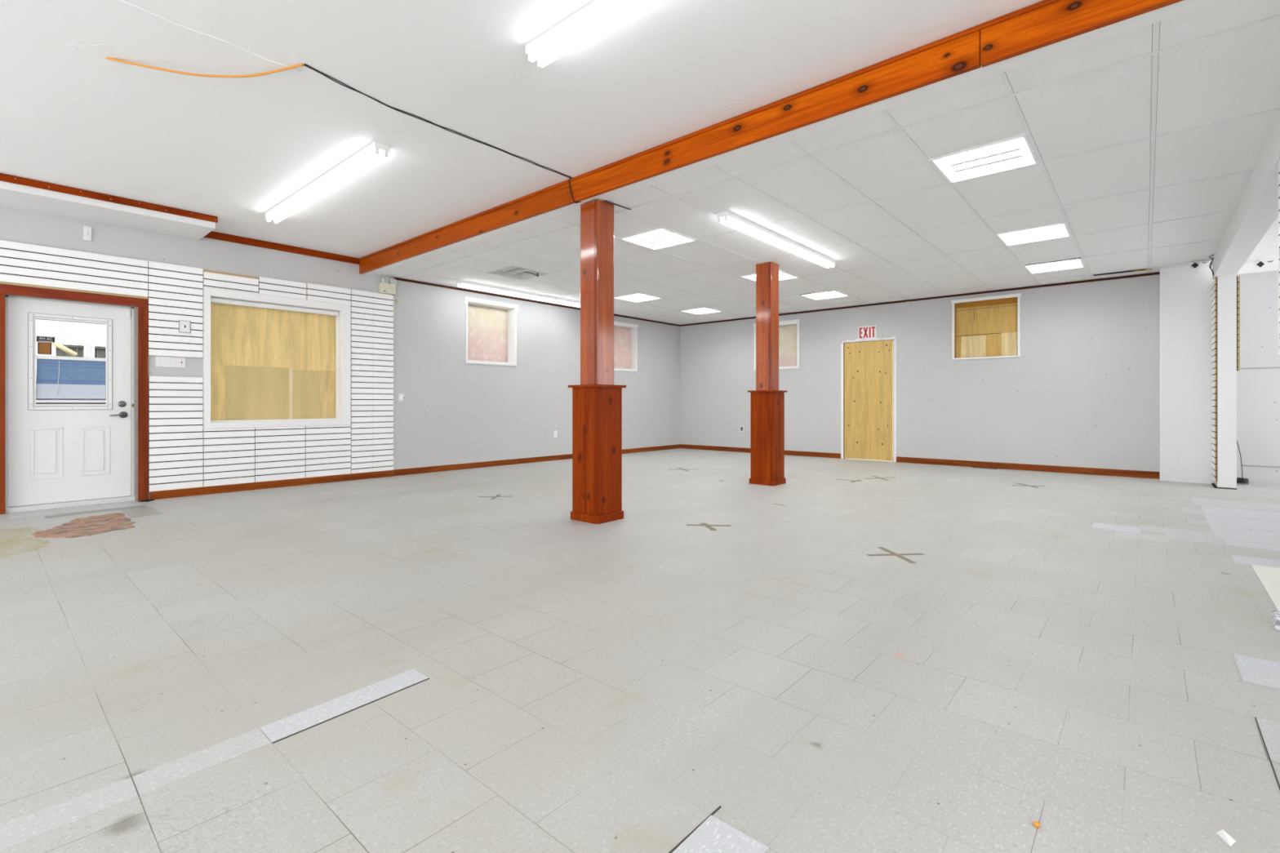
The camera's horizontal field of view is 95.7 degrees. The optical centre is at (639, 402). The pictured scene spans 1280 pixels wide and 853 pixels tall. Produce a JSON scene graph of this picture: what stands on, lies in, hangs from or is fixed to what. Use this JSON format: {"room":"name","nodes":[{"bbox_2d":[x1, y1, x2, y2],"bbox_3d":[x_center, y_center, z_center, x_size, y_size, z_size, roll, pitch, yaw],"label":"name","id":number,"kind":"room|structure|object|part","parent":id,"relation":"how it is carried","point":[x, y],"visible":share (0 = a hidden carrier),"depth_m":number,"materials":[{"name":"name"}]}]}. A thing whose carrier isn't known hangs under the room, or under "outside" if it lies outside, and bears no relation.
{"room":"empty retail store","nodes":[
{"label":"empty retail store","id":0,"kind":"room"},
{"bbox_2d":[0,206,679,499],"bbox_3d":[-3.519,-0.509,8.140,0.240,3.050,13.640,0,0,41],"label":"wall","id":1,"kind":"structure","parent":0,"point":[453,411],"depth_m":8.76,"materials":[{"name":"grey paint"}]},
{"bbox_2d":[0,240,147,298],"bbox_3d":[-5.936,-1.286,5.170,0.020,0.397,2.386,0,0,41],"label":"panel","id":2,"kind":"object","parent":1,"relation":"attached to","point":[24,264],"visible":1,"depth_m":5.63,"materials":[{"name":"white plastic"}]},
{"bbox_2d":[0,284,148,514],"bbox_3d":[-5.585,-0.034,5.723,0.224,2.100,1.092,0,0,41],"label":"door","id":3,"kind":"structure","parent":1,"relation":"in","point":[74,418],"depth_m":5.71,"materials":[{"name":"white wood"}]},
{"bbox_2d":[37,342,51,354],"bbox_3d":[-5.735,-0.525,5.584,0.002,0.114,0.094,0,0,41],"label":"window sticker","id":4,"kind":"object","parent":3,"relation":"attached to","point":[43,348],"visible":1,"depth_m":5.58,"materials":[{"name":"orange paper"}]},
{"bbox_2d":[36,336,54,342],"bbox_3d":[-5.730,-0.613,5.589,0.003,0.053,0.123,0,0,41],"label":"window sticker","id":5,"kind":"object","parent":3,"relation":"attached to","point":[39,339],"visible":1,"depth_m":5.59,"materials":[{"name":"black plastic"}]},
{"bbox_3d":[-5.662,-0.244,5.642,0.005,0.340,0.018,0,0,41],"label":"blind cord","id":6,"kind":"part","parent":3,"relation":"part of","materials":[{"name":"white plastic"}]},
{"bbox_3d":[-5.590,0.477,5.700,0.007,0.503,0.564,0,0,41],"label":"raised panel","id":7,"kind":"part","parent":3,"relation":"part of","materials":[{"name":"white paint"}]},
{"bbox_3d":[-5.597,-0.393,5.710,0.042,0.918,0.586,0,0,41],"label":"glazing frame","id":8,"kind":"part","parent":3,"relation":"part of","materials":[{"name":"white plastic"}]},
{"bbox_2d":[35,359,105,399],"bbox_3d":[-5.609,-0.234,5.716,0.010,0.385,0.496,0,0,41],"label":"roller blind","id":9,"kind":"object","parent":3,"relation":"attached to","point":[55,379],"depth_m":5.71,"materials":[{"name":"blue fabric"}]},
{"bbox_3d":[-5.599,-0.213,5.713,0.036,0.482,0.496,0,0,41],"label":"sash rail","id":10,"kind":"part","parent":3,"relation":"part of","materials":[{"name":"white plastic"}]},
{"bbox_3d":[-5.614,-0.396,5.726,0.003,0.813,0.504,0,0,41],"label":"glass","id":11,"kind":"part","parent":3,"relation":"part of","materials":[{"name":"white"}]},
{"bbox_3d":[-5.343,0.123,5.943,0.058,0.068,0.143,0,0,41],"label":"handle","id":12,"kind":"part","parent":3,"relation":"part of","materials":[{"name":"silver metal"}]},
{"bbox_2d":[83,226,91,241],"bbox_3d":[-5.454,-1.671,5.722,0.023,0.141,0.058,0,0,41],"label":"blank plate","id":13,"kind":"object","parent":1,"relation":"attached to","point":[86,229],"visible":1,"depth_m":5.71,"materials":[{"name":"white plastic"}]},
{"bbox_2d":[155,355,185,368],"bbox_3d":[-5.032,-0.437,6.208,0.020,0.112,0.248,0,0,41],"label":"switch plate","id":14,"kind":"object","parent":1,"relation":"attached to","point":[162,362],"visible":1,"depth_m":6.20,"materials":[{"name":"white plastic"}]},
{"bbox_2d":[147,261,203,357],"bbox_3d":[-4.996,-0.993,6.246,0.020,0.988,0.466,0,0,41],"label":"panel","id":15,"kind":"object","parent":1,"relation":"attached to","point":[175,291],"visible":1,"depth_m":6.22,"materials":[{"name":"white plastic"}]},
{"bbox_2d":[178,320,191,333],"bbox_3d":[-4.935,-0.827,6.287,0.022,0.133,0.103,0,0,41],"label":"wall switch","id":16,"kind":"object","parent":15,"relation":"attached to","point":[184,326],"visible":1,"depth_m":6.29,"materials":[{"name":"white plastic"}]},
{"bbox_2d":[148,376,203,491],"bbox_3d":[-4.995,0.325,6.248,0.020,1.212,0.462,0,0,41],"label":"panel","id":17,"kind":"object","parent":1,"relation":"attached to","point":[175,406],"visible":1,"depth_m":6.23,"materials":[{"name":"white plastic"}]},
{"bbox_2d":[203,427,254,486],"bbox_3d":[-4.680,0.610,6.609,0.020,0.640,0.489,0,0,41],"label":"panel","id":18,"kind":"object","parent":1,"relation":"attached to","point":[228,454],"visible":1,"depth_m":6.59,"materials":[{"name":"white plastic"}]},
{"bbox_2d":[203,269,258,293],"bbox_3d":[-4.667,-1.383,6.624,0.020,0.198,0.529,0,0,41],"label":"panel","id":19,"kind":"object","parent":1,"relation":"attached to","point":[211,279],"visible":1,"depth_m":6.61,"materials":[{"name":"white plastic"}]},
{"bbox_2d":[203,287,351,428],"bbox_3d":[-4.375,-0.497,7.067,0.171,1.570,1.578,0,0,41],"label":"window","id":20,"kind":"structure","parent":1,"relation":"in","point":[269,361],"depth_m":7.05,"materials":[{"name":"white paint"}]},
{"bbox_3d":[-4.394,-1.161,7.049,0.045,0.055,1.386,0,0,41],"label":"head rail","id":21,"kind":"part","parent":20,"relation":"part of","materials":[{"name":"white plastic"}]},
{"bbox_2d":[254,426,305,482],"bbox_3d":[-4.340,0.610,6.999,0.020,0.640,0.538,0,0,41],"label":"panel","id":22,"kind":"object","parent":1,"relation":"attached to","point":[279,451],"visible":1,"depth_m":6.98,"materials":[{"name":"white plastic"}]},
{"bbox_2d":[203,231,359,264],"bbox_3d":[-4.297,-1.879,7.048,0.022,0.080,1.771,0,0,41],"label":"trim","id":23,"kind":"structure","parent":1,"relation":"attached to","point":[214,235],"depth_m":6.99,"materials":[{"name":"brown wood"}]},
{"bbox_2d":[258,276,306,299],"bbox_3d":[-4.322,-1.385,7.019,0.020,0.203,0.512,0,0,41],"label":"panel","id":24,"kind":"object","parent":1,"relation":"attached to","point":[267,286],"visible":1,"depth_m":7.00,"materials":[{"name":"white plastic"}]},
{"bbox_2d":[305,425,351,477],"bbox_3d":[-3.981,0.610,7.411,0.020,0.640,0.546,0,0,41],"label":"panel","id":25,"kind":"object","parent":1,"relation":"attached to","point":[327,447],"visible":1,"depth_m":7.39,"materials":[{"name":"white plastic"}]},
{"bbox_2d":[306,282,351,305],"bbox_3d":[-3.975,-1.389,7.417,0.020,0.210,0.530,0,0,41],"label":"panel","id":26,"kind":"object","parent":1,"relation":"attached to","point":[316,292],"visible":1,"depth_m":7.40,"materials":[{"name":"white plastic"}]},
{"bbox_2d":[351,288,393,473],"bbox_3d":[-3.611,-0.282,7.834,0.020,2.424,0.567,0,0,41],"label":"panel","id":27,"kind":"object","parent":1,"relation":"attached to","point":[371,313],"visible":1,"depth_m":7.81,"materials":[{"name":"white plastic"}]},
{"bbox_2d":[378,276,396,295],"bbox_3d":[-3.460,-1.601,7.958,0.086,0.231,0.214,0,0,41],"label":"emergency light","id":28,"kind":"object","parent":1,"relation":"attached to","point":[384,287],"visible":1,"depth_m":7.92,"materials":[{"name":"beige plastic"}]},
{"bbox_2d":[398,393,404,402],"bbox_3d":[-3.343,-0.069,8.131,0.036,0.120,0.077,0,0,41],"label":"thermostat","id":29,"kind":"object","parent":1,"relation":"attached to","point":[401,396],"visible":1,"depth_m":8.12,"materials":[{"name":"white plastic"}]},
{"bbox_2d":[150,444,679,499],"bbox_3d":[-2.113,0.973,9.541,0.036,0.086,9.200,0,0,41],"label":"baseboard","id":30,"kind":"structure","parent":1,"relation":"attached to","point":[166,494],"depth_m":7.60,"materials":[{"name":"brown wood"}]},
{"bbox_2d":[463,296,518,365],"bbox_3d":[-2.431,-1.120,9.327,0.218,1.018,1.017,0,0,41],"label":"window","id":31,"kind":"structure","parent":1,"relation":"in","point":[491,326],"depth_m":9.40,"materials":[{"name":"beige glass"}]},
{"bbox_3d":[-2.360,-1.572,9.264,0.028,0.114,1.017,0,0,41],"label":"head casing","id":32,"kind":"part","parent":31,"relation":"part of","materials":[{"name":"white paint"}]},
{"bbox_2d":[392,277,679,326],"bbox_3d":[-1.261,-1.732,10.529,0.020,0.029,6.590,0,0,41],"label":"trim","id":33,"kind":"structure","parent":1,"relation":"attached to","point":[396,278],"depth_m":9.45,"materials":[{"name":"brown wood"}]},
{"bbox_2d":[553,430,557,437],"bbox_3d":[-1.494,0.552,10.270,0.010,0.124,0.082,0,0,41],"label":"wall outlet","id":34,"kind":"object","parent":1,"relation":"attached to","point":[555,432],"visible":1,"depth_m":10.26,"materials":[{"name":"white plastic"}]},
{"bbox_2d":[613,320,638,371],"bbox_3d":[-0.423,-1.123,11.590,0.168,0.967,0.990,0,0,41],"label":"window","id":35,"kind":"structure","parent":1,"relation":"in","point":[625,335],"depth_m":11.77,"materials":[{"name":"glass"}]},
{"bbox_3d":[-0.371,-1.575,11.544,0.028,0.062,0.990,0,0,41],"label":"head casing","id":36,"kind":"part","parent":35,"relation":"part of","materials":[{"name":"white paint"}]},
{"bbox_2d":[0,0,1043,257],"bbox_3d":[-1.710,-1.967,1.753,11.283,0.104,6.393,0,0,41],"label":"ceiling","id":37,"kind":"structure","parent":0,"point":[232,150],"depth_m":3.50,"materials":[{"name":"paint"}]},
{"bbox_2d":[0,173,217,239],"bbox_3d":[-5.995,-1.857,4.593,0.692,0.123,4.238,0,0,41],"label":"soffit box","id":38,"kind":"object","parent":37,"relation":"attached to","point":[15,192],"visible":1,"depth_m":5.43,"materials":[{"name":"white paint"}]},
{"bbox_2d":[106,57,303,77],"bbox_3d":[-2.434,-1.889,3.279,1.059,0.064,0.074,0,0,-3],"label":"cable","id":39,"kind":"object","parent":37,"relation":"hanging from","point":[108,58],"visible":1,"depth_m":3.29,"materials":[{"name":"orange plastic"}]},
{"bbox_2d":[265,141,389,223],"bbox_3d":[-2.827,-1.876,5.092,2.445,0.086,0.115,0,0,41],"label":"strip light","id":40,"kind":"object","parent":37,"relation":"attached to","point":[375,152],"visible":1,"depth_m":4.84,"materials":[{"name":"white paint"}]},
{"bbox_2d":[303,63,631,209],"bbox_3d":[-1.039,-1.813,4.287,0.233,0.213,2.652,0,0,41],"label":"cable","id":41,"kind":"object","parent":37,"relation":"attached to","point":[304,64],"visible":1,"depth_m":4.06,"materials":[{"name":"black plastic"}]},
{"bbox_2d":[525,0,655,68],"bbox_3d":[0.343,-1.876,2.348,2.445,0.086,0.115,0,0,41],"label":"strip light","id":42,"kind":"object","parent":37,"relation":"attached to","point":[597,16],"visible":1,"depth_m":2.87,"materials":[{"name":"white paint"}]},
{"bbox_2d":[359,0,1182,274],"bbox_3d":[0.411,-1.819,4.108,10.983,0.199,0.054,0,0,41],"label":"ceiling beam","id":43,"kind":"structure","parent":37,"relation":"attached to","point":[1044,23],"depth_m":3.47,"materials":[{"name":"brown wood"}]},
{"bbox_2d":[364,0,1224,275],"bbox_3d":[0.515,-1.827,4.152,11.083,0.183,0.148,0,0,41],"label":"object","id":44,"kind":"structure","parent":43,"relation":"attached to","point":[1183,6],"depth_m":3.36,"materials":[{"name":"white paint"}]},
{"bbox_2d":[0,448,1279,852],"bbox_3d":[0.614,1.075,5.038,12.100,0.123,14.400,0,0,41],"label":"floor","id":45,"kind":"structure","parent":0,"point":[418,663],"depth_m":2.24,"materials":[{"name":"tile"}]},
{"bbox_2d":[478,494,512,499],"bbox_3d":[-1.566,1.015,6.273,0.277,0.002,0.289,0,0,41],"label":"cross","id":46,"kind":"object","parent":45,"relation":"on","point":[497,495],"visible":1,"depth_m":6.27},
{"bbox_2d":[568,199,626,524],"bbox_3d":[-0.376,-0.365,5.088,0.366,2.763,0.366,0,0,41],"label":"wooden pillar","id":47,"kind":"structure","parent":45,"relation":"on","point":[597,402],"depth_m":4.99,"materials":[{"name":"brown wood"}]},
{"bbox_2d":[668,467,697,471],"bbox_3d":[0.662,1.015,8.825,0.390,0.002,0.373,0,0,31],"label":"cross","id":48,"kind":"object","parent":45,"relation":"on","point":[677,468],"visible":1,"depth_m":8.79,"materials":[{"name":"grey"}]},
{"bbox_2d":[686,523,730,530],"bbox_3d":[0.561,1.015,4.791,0.324,0.002,0.276,0,0,41],"label":"cross","id":49,"kind":"object","parent":45,"relation":"on","point":[709,526],"visible":1,"depth_m":4.80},
{"bbox_2d":[747,262,786,485],"bbox_3d":[1.610,-0.365,7.321,0.366,2.763,0.366,0,0,41],"label":"wooden pillar","id":50,"kind":"structure","parent":45,"relation":"on","point":[766,402],"depth_m":7.23,"materials":[{"name":"brown wood"}]},
{"bbox_2d":[835,479,861,482],"bbox_3d":[2.723,1.015,7.584,0.318,0.002,0.311,0,0,41],"label":"cross","id":51,"kind":"object","parent":45,"relation":"on","point":[853,481],"visible":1,"depth_m":7.58,"materials":[{"name":"grey"}]},
{"bbox_2d":[862,475,891,480],"bbox_3d":[3.240,1.015,7.810,0.346,0.002,0.455,0,0,41],"label":"cross","id":52,"kind":"object","parent":45,"relation":"on","point":[872,476],"visible":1,"depth_m":7.76,"materials":[{"name":"grey"}]},
{"bbox_2d":[866,546,924,563],"bbox_3d":[1.711,1.015,3.874,0.331,0.002,0.308,0,0,41],"label":"cross","id":53,"kind":"object","parent":45,"relation":"on","point":[899,555],"visible":1,"depth_m":3.88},
{"bbox_2d":[894,653,904,657],"bbox_3d":[1.043,1.014,2.329,0.020,0.003,0.031,0,0,-39],"label":"scrap","id":54,"kind":"object","parent":45,"relation":"on","point":[897,655],"visible":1,"depth_m":2.33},
{"bbox_2d":[972,466,998,469],"bbox_3d":[5.361,1.013,9.004,0.340,0.006,0.093,0,0,41],"label":"floor vent","id":55,"kind":"object","parent":45,"relation":"in","point":[972,467],"visible":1,"depth_m":8.99,"materials":[{"name":"black plastic"}]},
{"bbox_2d":[1011,483,1044,488],"bbox_3d":[4.760,1.015,7.122,0.322,0.002,0.355,0,0,-40],"label":"cross","id":56,"kind":"object","parent":45,"relation":"on","point":[1017,483],"visible":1,"depth_m":7.07,"materials":[{"name":"grey"}]},
{"bbox_2d":[1032,821,1040,827],"bbox_3d":[0.951,1.011,1.390,0.015,0.010,0.015,0,0,41],"label":"scrap","id":57,"kind":"object","parent":45,"relation":"on","point":[1036,824],"visible":1,"depth_m":1.39,"materials":[{"name":"orange"}]},
{"bbox_2d":[1216,829,1235,846],"bbox_3d":[1.356,1.004,1.345,0.034,0.021,0.034,0,0,-37],"label":"paper scrap","id":58,"kind":"object","parent":45,"relation":"on","point":[1224,836],"visible":1,"depth_m":1.34,"materials":[{"name":"white paper"}]},
{"bbox_2d":[1236,440,1248,484],"bbox_3d":[7.651,0.682,7.393,0.131,0.655,0.526,0,0,41],"label":"cable coil","id":59,"kind":"object","parent":45,"relation":"on","point":[1239,480],"visible":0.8,"depth_m":7.23,"materials":[{"name":"black plastic"}]},
{"bbox_2d":[1250,564,1279,610],"bbox_3d":[3.469,1.012,3.124,0.150,0.004,1.230,0,0,41],"label":"board","id":60,"kind":"object","parent":45,"relation":"on","point":[1269,577],"visible":1,"depth_m":3.31,"materials":[{"name":"white"}]},
{"bbox_2d":[1271,610,1279,631],"bbox_3d":[2.939,0.983,2.564,0.190,0.065,0.138,0,0,41],"label":"wrapper","id":61,"kind":"object","parent":45,"relation":"on","point":[1275,620],"visible":1,"depth_m":2.60,"materials":[{"name":"plastic"}]},
{"bbox_2d":[376,0,1279,324],"bbox_3d":[1.843,-1.744,7.641,8.496,0.031,6.862,0,0,41],"label":"ceiling","id":62,"kind":"structure","parent":0,"point":[1147,142],"depth_m":4.91,"materials":[{"name":"tile"}]},
{"bbox_2d":[486,266,549,279],"bbox_3d":[-1.644,-1.786,7.796,0.590,0.111,0.590,0,0,41],"label":"air vent","id":63,"kind":"object","parent":62,"relation":"in","point":[513,272],"visible":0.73,"depth_m":7.92,"materials":[{"name":"white plastic"}]},
{"bbox_2d":[456,280,580,307],"bbox_3d":[-1.794,-1.707,9.196,0.115,0.086,2.445,0,0,41],"label":"strip light","id":64,"kind":"object","parent":62,"relation":"attached to","point":[460,283],"visible":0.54,"depth_m":8.98,"materials":[{"name":"white paint"}]},
{"bbox_2d":[613,293,662,302],"bbox_3d":[-0.041,-1.790,9.634,0.590,0.104,0.590,0,0,41],"label":"recessed light","id":65,"kind":"object","parent":62,"relation":"in","point":[638,297],"visible":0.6,"depth_m":9.71,"materials":[{"name":"plastic"}]},
{"bbox_2d":[618,227,697,249],"bbox_3d":[0.194,-1.790,6.193,0.590,0.104,0.590,0,0,41],"label":"recessed light","id":66,"kind":"object","parent":62,"relation":"in","point":[659,238],"visible":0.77,"depth_m":6.26,"materials":[{"name":"plastic"}]},
{"bbox_2d":[680,307,722,314],"bbox_3d":[1.162,-1.790,11.012,0.590,0.104,0.590,0,0,41],"label":"recessed light","id":67,"kind":"object","parent":62,"relation":"in","point":[700,310],"visible":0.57,"depth_m":11.10,"materials":[{"name":"plastic"}]},
{"bbox_2d":[740,270,798,281],"bbox_3d":[1.797,-1.790,8.031,0.590,0.104,0.590,0,0,41],"label":"recessed light","id":68,"kind":"object","parent":62,"relation":"in","point":[782,275],"visible":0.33,"depth_m":8.10,"materials":[{"name":"plastic"}]},
{"bbox_2d":[716,210,835,268],"bbox_3d":[1.556,-1.707,6.234,0.115,0.086,2.445,0,0,41],"label":"strip light","id":69,"kind":"object","parent":62,"relation":"attached to","point":[726,218],"visible":1,"depth_m":5.96,"materials":[{"name":"white paint"}]},
{"bbox_2d":[800,290,849,300],"bbox_3d":[2.999,-1.790,9.409,0.590,0.104,0.590,0,0,41],"label":"recessed light","id":70,"kind":"object","parent":62,"relation":"in","point":[831,294],"visible":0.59,"depth_m":9.48,"materials":[{"name":"plastic"}]},
{"bbox_2d":[928,134,1039,183],"bbox_3d":[2.490,-1.790,4.189,0.590,0.104,0.590,0,0,41],"label":"recessed light","id":71,"kind":"object","parent":62,"relation":"in","point":[1016,153],"visible":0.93,"depth_m":4.23,"materials":[{"name":"plastic"}]},
{"bbox_2d":[995,222,1071,246],"bbox_3d":[4.094,-1.790,6.027,0.590,0.104,0.590,0,0,41],"label":"recessed light","id":72,"kind":"object","parent":62,"relation":"in","point":[1057,230],"visible":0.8,"depth_m":6.08,"materials":[{"name":"plastic"}]},
{"bbox_2d":[1023,257,1084,273],"bbox_3d":[5.296,-1.790,7.405,0.590,0.104,0.590,0,0,41],"label":"recessed light","id":73,"kind":"object","parent":62,"relation":"in","point":[1074,263],"visible":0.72,"depth_m":7.46,"materials":[{"name":"plastic"}]},
{"bbox_2d":[1189,260,1209,268],"bbox_3d":[6.881,-1.698,7.141,0.191,0.094,0.129,0,0,21],"label":"security camera","id":74,"kind":"object","parent":62,"relation":"attached to","point":[1193,264],"visible":1,"depth_m":7.11,"materials":[{"name":"white plastic"}]},
{"bbox_3d":[6.900,-1.739,7.149,0.160,0.012,0.100,0,0,21],"label":"plate","id":75,"kind":"part","parent":74,"relation":"part of","materials":[{"name":"white plastic"}]},
{"bbox_2d":[680,271,1159,471],"bbox_3d":[4.180,-0.509,10.314,8.503,3.050,0.240,0,0,41],"label":"wall","id":76,"kind":"structure","parent":0,"point":[1082,390],"depth_m":9.11,"materials":[{"name":"grey paint"}]},
{"bbox_2d":[753,319,799,370],"bbox_3d":[2.697,-1.133,11.455,1.009,0.945,0.110,0,0,41],"label":"window","id":77,"kind":"structure","parent":76,"relation":"in","point":[788,330],"depth_m":11.29,"materials":[{"name":"beige glass"}]},
{"bbox_3d":[2.685,-1.575,11.441,1.009,0.062,0.028,0,0,41],"label":"head casing","id":78,"kind":"part","parent":77,"relation":"part of","materials":[{"name":"white paint"}]},
{"bbox_2d":[858,325,875,339],"bbox_3d":[4.031,-1.250,10.281,0.307,0.223,0.007,0,0,41],"label":"exit sign","id":79,"kind":"object","parent":76,"relation":"attached to","point":[868,331],"visible":1,"depth_m":10.28,"materials":[{"name":"white plastic"}]},
{"bbox_2d":[840,336,896,462],"bbox_3d":[4.071,-0.065,10.311,0.967,2.163,0.108,0,0,41],"label":"door","id":80,"kind":"structure","parent":76,"relation":"in","point":[868,366],"depth_m":10.27,"materials":[{"name":"brown wood"}]},
{"bbox_2d":[680,444,1159,479],"bbox_3d":[3.915,0.969,10.376,8.023,0.094,0.016,0,0,41],"label":"baseboard","id":81,"kind":"structure","parent":76,"relation":"attached to","point":[1093,471],"depth_m":9.02,"materials":[{"name":"brown wood"}]},
{"bbox_2d":[680,271,1159,326],"bbox_3d":[3.921,-1.732,10.368,8.003,0.029,0.020,0,0,41],"label":"trim","id":82,"kind":"structure","parent":76,"relation":"attached to","point":[1157,273],"depth_m":9.30,"materials":[{"name":"brown wood"}]},
{"bbox_2d":[951,293,1022,359],"bbox_3d":[5.431,-1.178,9.105,0.963,0.964,0.116,0,0,41],"label":"window","id":83,"kind":"structure","parent":76,"relation":"in","point":[987,326],"depth_m":9.11,"materials":[{"name":"white paint"}]},
{"bbox_2d":[1160,263,1213,484],"bbox_3d":[7.062,-0.484,7.501,0.500,3.000,0.250,0,0,41],"label":"wall pier","id":84,"kind":"object","parent":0,"point":[1185,292],"visible":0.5,"depth_m":7.41,"materials":[{"name":"white paint"}]},
{"bbox_2d":[1212,115,1279,488],"bbox_3d":[5.250,-0.490,4.941,0.190,2.988,7.550,0,0,41],"label":"wall","id":85,"kind":"structure","parent":0,"point":[1257,209],"depth_m":6.64,"materials":[{"name":"white paint"}]},
{"bbox_2d":[1208,254,1213,275],"bbox_3d":[6.809,-1.628,6.902,0.049,0.230,0.257,0,0,45],"label":"loose wires","id":86,"kind":"object","parent":85,"relation":"hanging from","point":[1211,263],"visible":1,"depth_m":6.95,"materials":[{"name":"black plastic"}]},
{"bbox_2d":[1211,278,1217,482],"bbox_3d":[7.010,-0.269,7.076,0.022,2.430,0.457,0,0,41],"label":"panel","id":87,"kind":"object","parent":85,"relation":"attached to","point":[1214,285],"visible":1,"depth_m":6.95,"materials":[{"name":"white plastic"}]},
{"bbox_2d":[1211,483,1236,489],"bbox_3d":[7.070,1.009,7.021,0.183,0.014,0.464,0,0,41],"label":"trim","id":88,"kind":"structure","parent":85,"relation":"attached to","point":[1212,484],"depth_m":6.87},
{"bbox_2d":[1236,275,1239,371],"bbox_3d":[7.161,-0.931,6.965,0.026,1.105,0.488,0,0,41],"label":"panel","id":89,"kind":"object","parent":85,"relation":"attached to","point":[1237,277],"visible":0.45,"depth_m":6.78,"materials":[{"name":"white plastic"}]},
{"bbox_2d":[1236,270,1279,483],"bbox_3d":[8.732,-0.484,6.966,2.400,3.000,0.220,0,0,41],"label":"wall","id":90,"kind":"structure","parent":0,"point":[1258,387],"depth_m":7.48,"materials":[{"name":"grey paint"}]},
{"bbox_2d":[1240,367,1279,467],"bbox_3d":[8.480,0.183,7.035,1.670,1.269,0.008,0,0,41],"label":"trim","id":91,"kind":"structure","parent":90,"relation":"attached to","point":[1264,367],"depth_m":7.43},
{"bbox_2d":[1236,216,1279,274],"bbox_3d":[6.266,-1.714,4.137,2.397,0.060,7.727,0,0,41],"label":"ceiling","id":92,"kind":"structure","parent":0,"point":[1267,248],"depth_m":6.57,"materials":[{"name":"paint"}]},
{"bbox_2d":[1253,258,1276,267],"bbox_3d":[7.355,-1.637,6.833,0.191,0.094,0.129,0,0,21],"label":"security camera","id":93,"kind":"object","parent":92,"relation":"attached to","point":[1260,263],"visible":1,"depth_m":6.81,"materials":[{"name":"white plastic"}]},
{"bbox_3d":[7.375,-1.678,6.841,0.160,0.012,0.100,0,0,21],"label":"plate","id":94,"kind":"part","parent":93,"relation":"part of","materials":[{"name":"white plastic"}]},
{"bbox_3d":[3.836,-0.245,3.302,0.160,2.522,0.580,0,0,41],"label":"wall","id":95,"kind":"structure","parent":0,"visible":0},
{"bbox_2d":[1278,160,1279,354],"bbox_3d":[3.767,-0.891,3.362,0.020,1.185,0.580,0,0,41],"label":"panel","id":96,"kind":"object","parent":95,"relation":"attached to","point":[1279,161],"visible":1,"depth_m":3.57,"materials":[{"name":"white plastic"}]}
]}

